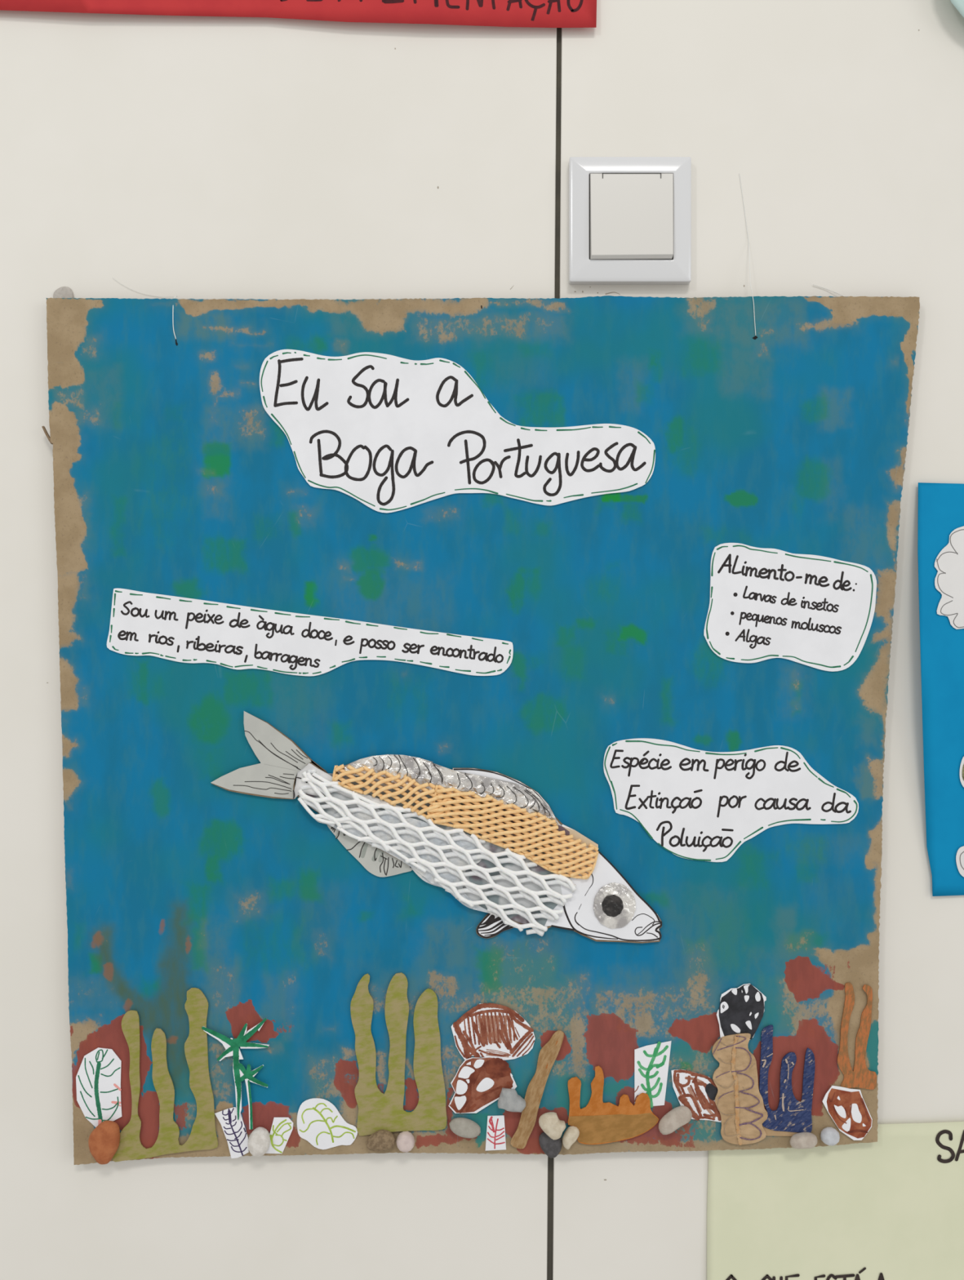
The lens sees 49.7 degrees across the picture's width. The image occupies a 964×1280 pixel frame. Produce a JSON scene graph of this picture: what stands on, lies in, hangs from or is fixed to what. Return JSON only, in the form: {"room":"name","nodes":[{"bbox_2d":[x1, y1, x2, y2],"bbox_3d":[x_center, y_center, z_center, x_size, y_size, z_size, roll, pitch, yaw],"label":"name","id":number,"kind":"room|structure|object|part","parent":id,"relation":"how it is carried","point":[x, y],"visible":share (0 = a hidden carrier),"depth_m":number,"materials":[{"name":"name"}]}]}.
{"room":"school corridor","nodes":[
{"label":"school corridor","id":0,"kind":"room"},
{"bbox_2d":[0,0,963,1279],"bbox_3d":[0.027,-0.042,0.726,3.280,2.880,0.012,0,0,0],"label":"wall","id":1,"kind":"structure","parent":0,"point":[197,157],"depth_m":0.72,"materials":[{"name":"painted plaster"}]},
{"bbox_2d":[53,286,73,297],"bbox_3d":[-0.289,-0.238,0.719,0.014,0.012,0.003,0,0,0],"label":"tape","id":2,"kind":"object","parent":1,"relation":"attached to","point":[63,291],"visible":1,"depth_m":0.72,"materials":[{"name":"beige"}]},
{"bbox_2d":[112,277,173,297],"bbox_3d":[-0.234,-0.243,0.719,0.042,0.014,0.001,0,0,2],"label":"thread","id":3,"kind":"object","parent":1,"relation":"attached to","point":[113,277],"visible":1,"depth_m":0.72,"materials":[{"name":"white fabric"}]},
{"bbox_3d":[-0.777,-0.042,0.726,1.673,2.880,0.012,0,0,0],"label":"panel","id":4,"kind":"part","parent":1,"relation":"part of","materials":[{"name":"paint"}]},
{"bbox_2d":[0,0,596,27],"bbox_3d":[-0.209,-0.464,0.716,0.579,0.088,0.006,0,0,0],"label":"banner","id":5,"kind":"object","parent":1,"relation":"attached to","point":[499,13],"visible":1,"depth_m":0.71,"materials":[{"name":"paper"}]},
{"bbox_2d":[41,295,919,1164],"bbox_3d":[-0.001,0.062,0.712,0.600,0.593,0.007,0,0,0],"label":"board","id":6,"kind":"object","parent":1,"relation":"attached to","point":[173,476],"depth_m":0.71,"materials":[{"name":"cardboard"}]},
{"bbox_2d":[75,1047,121,1127],"bbox_3d":[-0.261,0.305,0.710,0.031,0.054,0.001,0,0,0],"label":"drawing","id":7,"kind":"object","parent":6,"relation":"attached to","point":[98,1077],"visible":1,"depth_m":0.71,"materials":[{"name":"white paper"}]},
{"bbox_2d":[88,1120,119,1164],"bbox_3d":[-0.256,0.340,0.705,0.021,0.029,0.009,0,0,0],"label":"stone","id":8,"kind":"object","parent":6,"relation":"attached to","point":[104,1141],"visible":1,"depth_m":0.70,"materials":[{"name":"stone"}]},
{"bbox_2d":[112,987,217,1161],"bbox_3d":[-0.216,0.296,0.709,0.072,0.118,0.002,0,0,0],"label":"paper kelp","id":9,"kind":"object","parent":6,"relation":"attached to","point":[202,1136],"visible":1,"depth_m":0.71,"materials":[{"name":"paper"}]},
{"bbox_2d":[172,295,177,339],"bbox_3d":[-0.210,-0.221,0.714,0.003,0.032,0.007,0,0,0],"label":"thread","id":10,"kind":"object","parent":6,"relation":"attached to","point":[176,295],"visible":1,"depth_m":0.71,"materials":[{"name":"white fabric"}]},
{"bbox_2d":[214,1106,248,1158],"bbox_3d":[-0.171,0.336,0.710,0.023,0.035,0.001,0,0,0],"label":"drawing","id":11,"kind":"object","parent":6,"relation":"attached to","point":[234,1130],"visible":1,"depth_m":0.71,"materials":[{"name":"white paper"}]},
{"bbox_2d":[201,1017,269,1129],"bbox_3d":[-0.168,0.295,0.709,0.046,0.076,0.001,0,0,0],"label":"drawing","id":12,"kind":"object","parent":6,"relation":"attached to","point":[232,1046],"visible":1,"depth_m":0.71,"materials":[{"name":"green paper"}]},
{"bbox_2d":[247,1126,270,1156],"bbox_3d":[-0.151,0.340,0.706,0.015,0.019,0.010,0,0,0],"label":"stone","id":13,"kind":"object","parent":6,"relation":"attached to","point":[259,1140],"visible":1,"depth_m":0.70,"materials":[{"name":"stone"}]},
{"bbox_2d":[265,1117,293,1153],"bbox_3d":[-0.139,0.338,0.710,0.020,0.025,0.001,0,0,0],"label":"drawing","id":14,"kind":"object","parent":6,"relation":"attached to","point":[282,1128],"visible":1,"depth_m":0.71,"materials":[{"name":"white paper"}]},
{"bbox_2d":[106,588,513,675],"bbox_3d":[-0.117,-0.005,0.710,0.277,0.060,0.001,0,0,0],"label":"note","id":15,"kind":"object","parent":6,"relation":"attached to","point":[171,628],"visible":1,"depth_m":0.71,"materials":[{"name":"white paper"}]},
{"bbox_2d":[297,1097,357,1149],"bbox_3d":[-0.105,0.330,0.710,0.042,0.035,0.001,0,0,0],"label":"drawing","id":16,"kind":"object","parent":6,"relation":"attached to","point":[319,1122],"visible":1,"depth_m":0.71,"materials":[{"name":"white paper"}]},
{"bbox_2d":[366,1129,395,1151],"bbox_3d":[-0.069,0.340,0.706,0.020,0.014,0.009,0,0,0],"label":"stone","id":17,"kind":"object","parent":6,"relation":"attached to","point":[381,1140],"visible":1,"depth_m":0.70,"materials":[{"name":"brown stone"}]},
{"bbox_2d":[350,972,446,1135],"bbox_3d":[-0.057,0.282,0.709,0.066,0.111,0.002,0,0,0],"label":"paper kelp","id":18,"kind":"object","parent":6,"relation":"attached to","point":[378,1110],"visible":1,"depth_m":0.71,"materials":[{"name":"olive green paper"}]},
{"bbox_2d":[395,1130,414,1152],"bbox_3d":[-0.052,0.341,0.706,0.013,0.013,0.008,0,0,0],"label":"stone","id":19,"kind":"object","parent":6,"relation":"attached to","point":[405,1141],"visible":1,"depth_m":0.70,"materials":[{"name":"stone"}]},
{"bbox_2d":[210,711,662,943],"bbox_3d":[-0.031,0.127,0.707,0.307,0.158,0.009,0,0,0],"label":"fish","id":20,"kind":"object","parent":6,"relation":"attached to","point":[487,838],"visible":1,"depth_m":0.71,"materials":[{"name":"white paper"}]},
{"bbox_2d":[259,349,655,512],"bbox_3d":[-0.017,-0.142,0.710,0.270,0.112,0.001,0,0,0],"label":"note","id":21,"kind":"object","parent":6,"relation":"attached to","point":[389,433],"visible":1,"depth_m":0.71,"materials":[{"name":"white paper"}]},
{"bbox_2d":[448,1117,480,1137],"bbox_3d":[-0.012,0.331,0.707,0.021,0.013,0.007,0,0,0],"label":"stone","id":22,"kind":"object","parent":6,"relation":"attached to","point":[464,1127],"visible":1,"depth_m":0.70,"materials":[{"name":"grey stone"}]},
{"bbox_2d":[448,1056,516,1113],"bbox_3d":[0.001,0.303,0.710,0.047,0.039,0.001,0,0,0],"label":"drawing","id":23,"kind":"object","parent":6,"relation":"attached to","point":[477,1083],"visible":1,"depth_m":0.71,"materials":[{"name":"brown paper"}]},
{"bbox_2d":[454,1095,466,1110],"bbox_3d":[-0.015,0.315,0.709,0.008,0.010,0.001,0,0,0],"label":"spot","id":24,"kind":"object","parent":23,"relation":"attached to","point":[460,1101],"depth_m":0.71,"materials":[{"name":"white paper"}]},
{"bbox_2d":[456,1080,467,1094],"bbox_3d":[-0.014,0.304,0.709,0.008,0.010,0.001,0,0,0],"label":"spot","id":25,"kind":"object","parent":23,"relation":"attached to","point":[461,1086],"depth_m":0.71,"materials":[{"name":"white paper"}]},
{"bbox_2d":[457,1066,475,1078],"bbox_3d":[-0.011,0.294,0.709,0.011,0.009,0.001,0,0,0],"label":"spot","id":26,"kind":"object","parent":23,"relation":"attached to","point":[466,1071],"depth_m":0.71,"materials":[{"name":"white paper"}]},
{"bbox_2d":[473,1059,484,1068],"bbox_3d":[-0.002,0.289,0.709,0.007,0.006,0.001,0,0,0],"label":"spot","id":27,"kind":"object","parent":23,"relation":"attached to","point":[478,1063],"depth_m":0.71,"materials":[{"name":"white paper"}]},
{"bbox_2d":[476,1077,493,1092],"bbox_3d":[0.002,0.303,0.709,0.012,0.010,0.001,0,0,0],"label":"spot","id":28,"kind":"object","parent":23,"relation":"attached to","point":[486,1083],"depth_m":0.71,"materials":[{"name":"white paper"}]},
{"bbox_2d":[451,1002,535,1060],"bbox_3d":[0.008,0.267,0.710,0.057,0.039,0.001,0,0,0],"label":"rock","id":29,"kind":"object","parent":6,"relation":"attached to","point":[489,1029],"visible":1,"depth_m":0.71,"materials":[{"name":"brown"}]},
{"bbox_2d":[485,1115,506,1151],"bbox_3d":[0.009,0.336,0.710,0.014,0.024,0.001,0,0,0],"label":"drawing","id":30,"kind":"object","parent":6,"relation":"attached to","point":[495,1129],"visible":1,"depth_m":0.71,"materials":[{"name":"white paper"}]},
{"bbox_2d":[497,1087,525,1112],"bbox_3d":[0.020,0.312,0.705,0.019,0.016,0.008,0,0,0],"label":"stone","id":31,"kind":"object","parent":6,"relation":"attached to","point":[508,1100],"visible":1,"depth_m":0.70,"materials":[{"name":"grey stone"}]},
{"bbox_3d":[0.038,0.306,0.709,0.036,0.081,0.002,0,0,0],"label":"driftwood strip","id":32,"kind":"part","parent":6,"relation":"part of","materials":[{"name":"brown wood"}]},
{"bbox_2d":[538,1132,562,1158],"bbox_3d":[0.046,0.343,0.708,0.016,0.018,0.006,0,0,0],"label":"stone","id":33,"kind":"object","parent":6,"relation":"attached to","point":[551,1148],"visible":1,"depth_m":0.70,"materials":[{"name":"stone"}]},
{"bbox_2d":[538,1111,565,1139],"bbox_3d":[0.048,0.329,0.704,0.018,0.018,0.009,0,0,0],"label":"stone","id":34,"kind":"object","parent":6,"relation":"attached to","point":[549,1122],"visible":1,"depth_m":0.70,"materials":[{"name":"beige stone"}]},
{"bbox_2d":[562,1125,579,1149],"bbox_3d":[0.060,0.337,0.705,0.012,0.015,0.008,0,0,0],"label":"stone","id":35,"kind":"object","parent":6,"relation":"attached to","point":[571,1134],"visible":1,"depth_m":0.70,"materials":[{"name":"beige stone"}]},
{"bbox_2d":[568,1065,658,1144],"bbox_3d":[0.089,0.317,0.709,0.062,0.054,0.002,0,0,0],"label":"coral","id":36,"kind":"object","parent":6,"relation":"attached to","point":[598,1122],"visible":1,"depth_m":0.71},
{"bbox_2d":[634,1040,671,1107],"bbox_3d":[0.117,0.296,0.710,0.025,0.046,0.001,0,0,0],"label":"drawing","id":37,"kind":"object","parent":6,"relation":"attached to","point":[651,1062],"visible":1,"depth_m":0.71,"materials":[{"name":"white paper"}]},
{"bbox_2d":[658,1105,692,1134],"bbox_3d":[0.131,0.326,0.706,0.023,0.019,0.009,0,0,0],"label":"stone","id":38,"kind":"object","parent":6,"relation":"attached to","point":[679,1116],"visible":1,"depth_m":0.70,"materials":[{"name":"beige stone"}]},
{"bbox_2d":[671,1069,721,1122],"bbox_3d":[0.146,0.311,0.710,0.034,0.036,0.001,0,0,0],"label":"rock","id":39,"kind":"object","parent":6,"relation":"attached to","point":[696,1091],"visible":1,"depth_m":0.71,"materials":[{"name":"brown"}]},
{"bbox_2d":[603,737,858,862],"bbox_3d":[0.170,0.109,0.710,0.174,0.084,0.001,0,0,0],"label":"note","id":40,"kind":"object","parent":6,"relation":"attached to","point":[695,804],"visible":1,"depth_m":0.71,"materials":[{"name":"white paper"}]},
{"bbox_2d":[711,1033,768,1145],"bbox_3d":[0.176,0.305,0.709,0.038,0.076,0.002,0,0,0],"label":"coral","id":41,"kind":"object","parent":6,"relation":"attached to","point":[739,1100],"visible":1,"depth_m":0.71,"materials":[{"name":"paper"}]},
{"bbox_2d":[716,983,766,1039],"bbox_3d":[0.177,0.253,0.710,0.034,0.038,0.001,0,0,0],"label":"rock","id":42,"kind":"object","parent":41,"relation":"on","point":[741,1008],"visible":1,"depth_m":0.71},
{"bbox_2d":[720,1001,728,1013],"bbox_3d":[0.165,0.250,0.710,0.005,0.008,0.001,0,0,0],"label":"spot","id":43,"kind":"object","parent":42,"relation":"attached to","point":[724,1003],"depth_m":0.71,"materials":[{"name":"white paper"}]},
{"bbox_2d":[731,988,737,995],"bbox_3d":[0.172,0.240,0.710,0.004,0.005,0.001,0,0,0],"label":"spot","id":44,"kind":"object","parent":42,"relation":"attached to","point":[735,991],"depth_m":0.71,"materials":[{"name":"white paper"}]},
{"bbox_2d":[730,1023,740,1032],"bbox_3d":[0.173,0.265,0.710,0.007,0.006,0.001,0,0,0],"label":"spot","id":45,"kind":"object","parent":42,"relation":"attached to","point":[734,1027],"depth_m":0.71,"materials":[{"name":"white paper"}]},
{"bbox_2d":[743,985,749,993],"bbox_3d":[0.180,0.238,0.710,0.004,0.006,0.001,0,0,0],"label":"spot","id":46,"kind":"object","parent":42,"relation":"attached to","point":[745,987],"depth_m":0.71,"materials":[{"name":"white paper"}]},
{"bbox_2d":[745,1020,751,1029],"bbox_3d":[0.182,0.262,0.710,0.004,0.006,0.001,0,0,0],"label":"spot","id":47,"kind":"object","parent":42,"relation":"attached to","point":[748,1024],"depth_m":0.71,"materials":[{"name":"white paper"}]},
{"bbox_2d":[755,991,760,1001],"bbox_3d":[0.188,0.243,0.710,0.004,0.007,0.001,0,0,0],"label":"spot","id":48,"kind":"object","parent":42,"relation":"attached to","point":[757,997],"depth_m":0.71,"materials":[{"name":"white paper"}]},
{"bbox_2d":[759,1024,814,1136],"bbox_3d":[0.208,0.300,0.709,0.038,0.076,0.002,0,0,0],"label":"coral","id":49,"kind":"object","parent":6,"relation":"attached to","point":[792,1116],"visible":1,"depth_m":0.71,"materials":[{"name":"paper"}]},
{"bbox_2d":[703,542,876,671],"bbox_3d":[0.210,-0.022,0.710,0.118,0.088,0.001,0,0,0],"label":"note","id":50,"kind":"object","parent":6,"relation":"attached to","point":[816,611],"visible":1,"depth_m":0.71,"materials":[{"name":"white paper"}]},
{"bbox_2d":[789,1132,817,1148],"bbox_3d":[0.218,0.339,0.706,0.018,0.010,0.008,0,0,0],"label":"stone","id":51,"kind":"object","parent":6,"relation":"attached to","point":[802,1140],"visible":1,"depth_m":0.70,"materials":[{"name":"beige stone"}]},
{"bbox_2d":[820,1127,839,1146],"bbox_3d":[0.236,0.337,0.707,0.013,0.012,0.007,0,0,0],"label":"stone","id":52,"kind":"object","parent":6,"relation":"attached to","point":[828,1135],"visible":1,"depth_m":0.70,"materials":[{"name":"white stone"}]},
{"bbox_2d":[822,1085,872,1140],"bbox_3d":[0.249,0.322,0.710,0.034,0.037,0.001,0,0,0],"label":"rock","id":53,"kind":"object","parent":6,"relation":"attached to","point":[847,1108],"visible":1,"depth_m":0.71,"materials":[{"name":"brown"}]},
{"bbox_2d":[834,1105,846,1118],"bbox_3d":[0.244,0.321,0.709,0.008,0.009,0.001,0,0,0],"label":"spot","id":54,"kind":"object","parent":53,"relation":"attached to","point":[841,1111],"depth_m":0.71,"materials":[{"name":"white paper"}]},
{"bbox_2d":[841,1117,850,1131],"bbox_3d":[0.248,0.330,0.709,0.006,0.009,0.001,0,0,0],"label":"spot","id":55,"kind":"object","parent":53,"relation":"attached to","point":[846,1126],"depth_m":0.71,"materials":[{"name":"white paper"}]},
{"bbox_2d":[851,1103,862,1123],"bbox_3d":[0.255,0.322,0.709,0.008,0.013,0.001,0,0,0],"label":"spot","id":56,"kind":"object","parent":53,"relation":"attached to","point":[856,1116],"depth_m":0.71,"materials":[{"name":"white paper"}]},
{"bbox_2d":[837,982,876,1089],"bbox_3d":[0.255,0.270,0.710,0.026,0.072,0.002,0,0,0],"label":"coral","id":57,"kind":"object","parent":6,"relation":"attached to","point":[860,1077],"visible":1,"depth_m":0.71},
{"bbox_2d":[568,156,691,284],"bbox_3d":[0.102,-0.288,0.713,0.084,0.086,0.014,0,0,0],"label":"light switch","id":58,"kind":"object","parent":1,"relation":"attached to","point":[630,217],"visible":1,"depth_m":0.71,"materials":[{"name":"white plastic"}]},
{"bbox_3d":[0.102,-0.289,0.709,0.056,0.058,0.006,0,0,0],"label":"lid","id":59,"kind":"part","parent":58,"relation":"part of","materials":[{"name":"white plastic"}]},
{"bbox_2d":[739,174,755,335],"bbox_3d":[0.183,-0.265,0.716,0.005,0.115,0.013,0,0,-31],"label":"thread","id":60,"kind":"object","parent":1,"relation":"attached to","point":[740,175],"visible":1,"depth_m":0.72,"materials":[{"name":"white fabric"}]},
{"bbox_3d":[0.855,-0.042,0.726,1.624,2.880,0.012,0,0,0],"label":"panel","id":61,"kind":"part","parent":1,"relation":"part of","materials":[{"name":"paint"}]},
{"bbox_2d":[813,284,844,296],"bbox_3d":[0.241,-0.240,0.718,0.025,0.012,0.002,0,0,7],"label":"thread","id":62,"kind":"object","parent":1,"relation":"attached to","point":[813,284],"visible":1,"depth_m":0.72,"materials":[{"name":"white fabric"}]},
{"bbox_2d":[706,1121,963,1279],"bbox_3d":[0.352,0.503,0.717,0.396,0.360,0.004,0,0,0],"label":"poster","id":63,"kind":"object","parent":1,"relation":"attached to","point":[891,1207],"visible":1,"depth_m":0.72,"materials":[{"name":"paper"}]},
{"bbox_2d":[917,482,963,896],"bbox_3d":[0.405,0.034,0.717,0.217,0.285,0.011,0,0,-3],"label":"poster","id":64,"kind":"object","parent":1,"relation":"attached to","point":[940,514],"visible":1,"depth_m":0.71,"materials":[{"name":"paper"}]},
{"bbox_2d":[962,764,963,780],"bbox_3d":[0.340,0.090,0.716,0.021,0.020,0.001,0,0,0],"label":"print","id":65,"kind":"object","parent":64,"relation":"on","point":[962,764],"depth_m":0.72},
{"bbox_2d":[950,0,963,17],"bbox_3d":[0.364,-0.459,0.712,0.106,0.102,0.012,0,0,0],"label":"paper","id":66,"kind":"object","parent":1,"relation":"attached to","point":[958,4],"visible":1,"depth_m":0.71,"materials":[{"name":"teal paper"}]}
]}

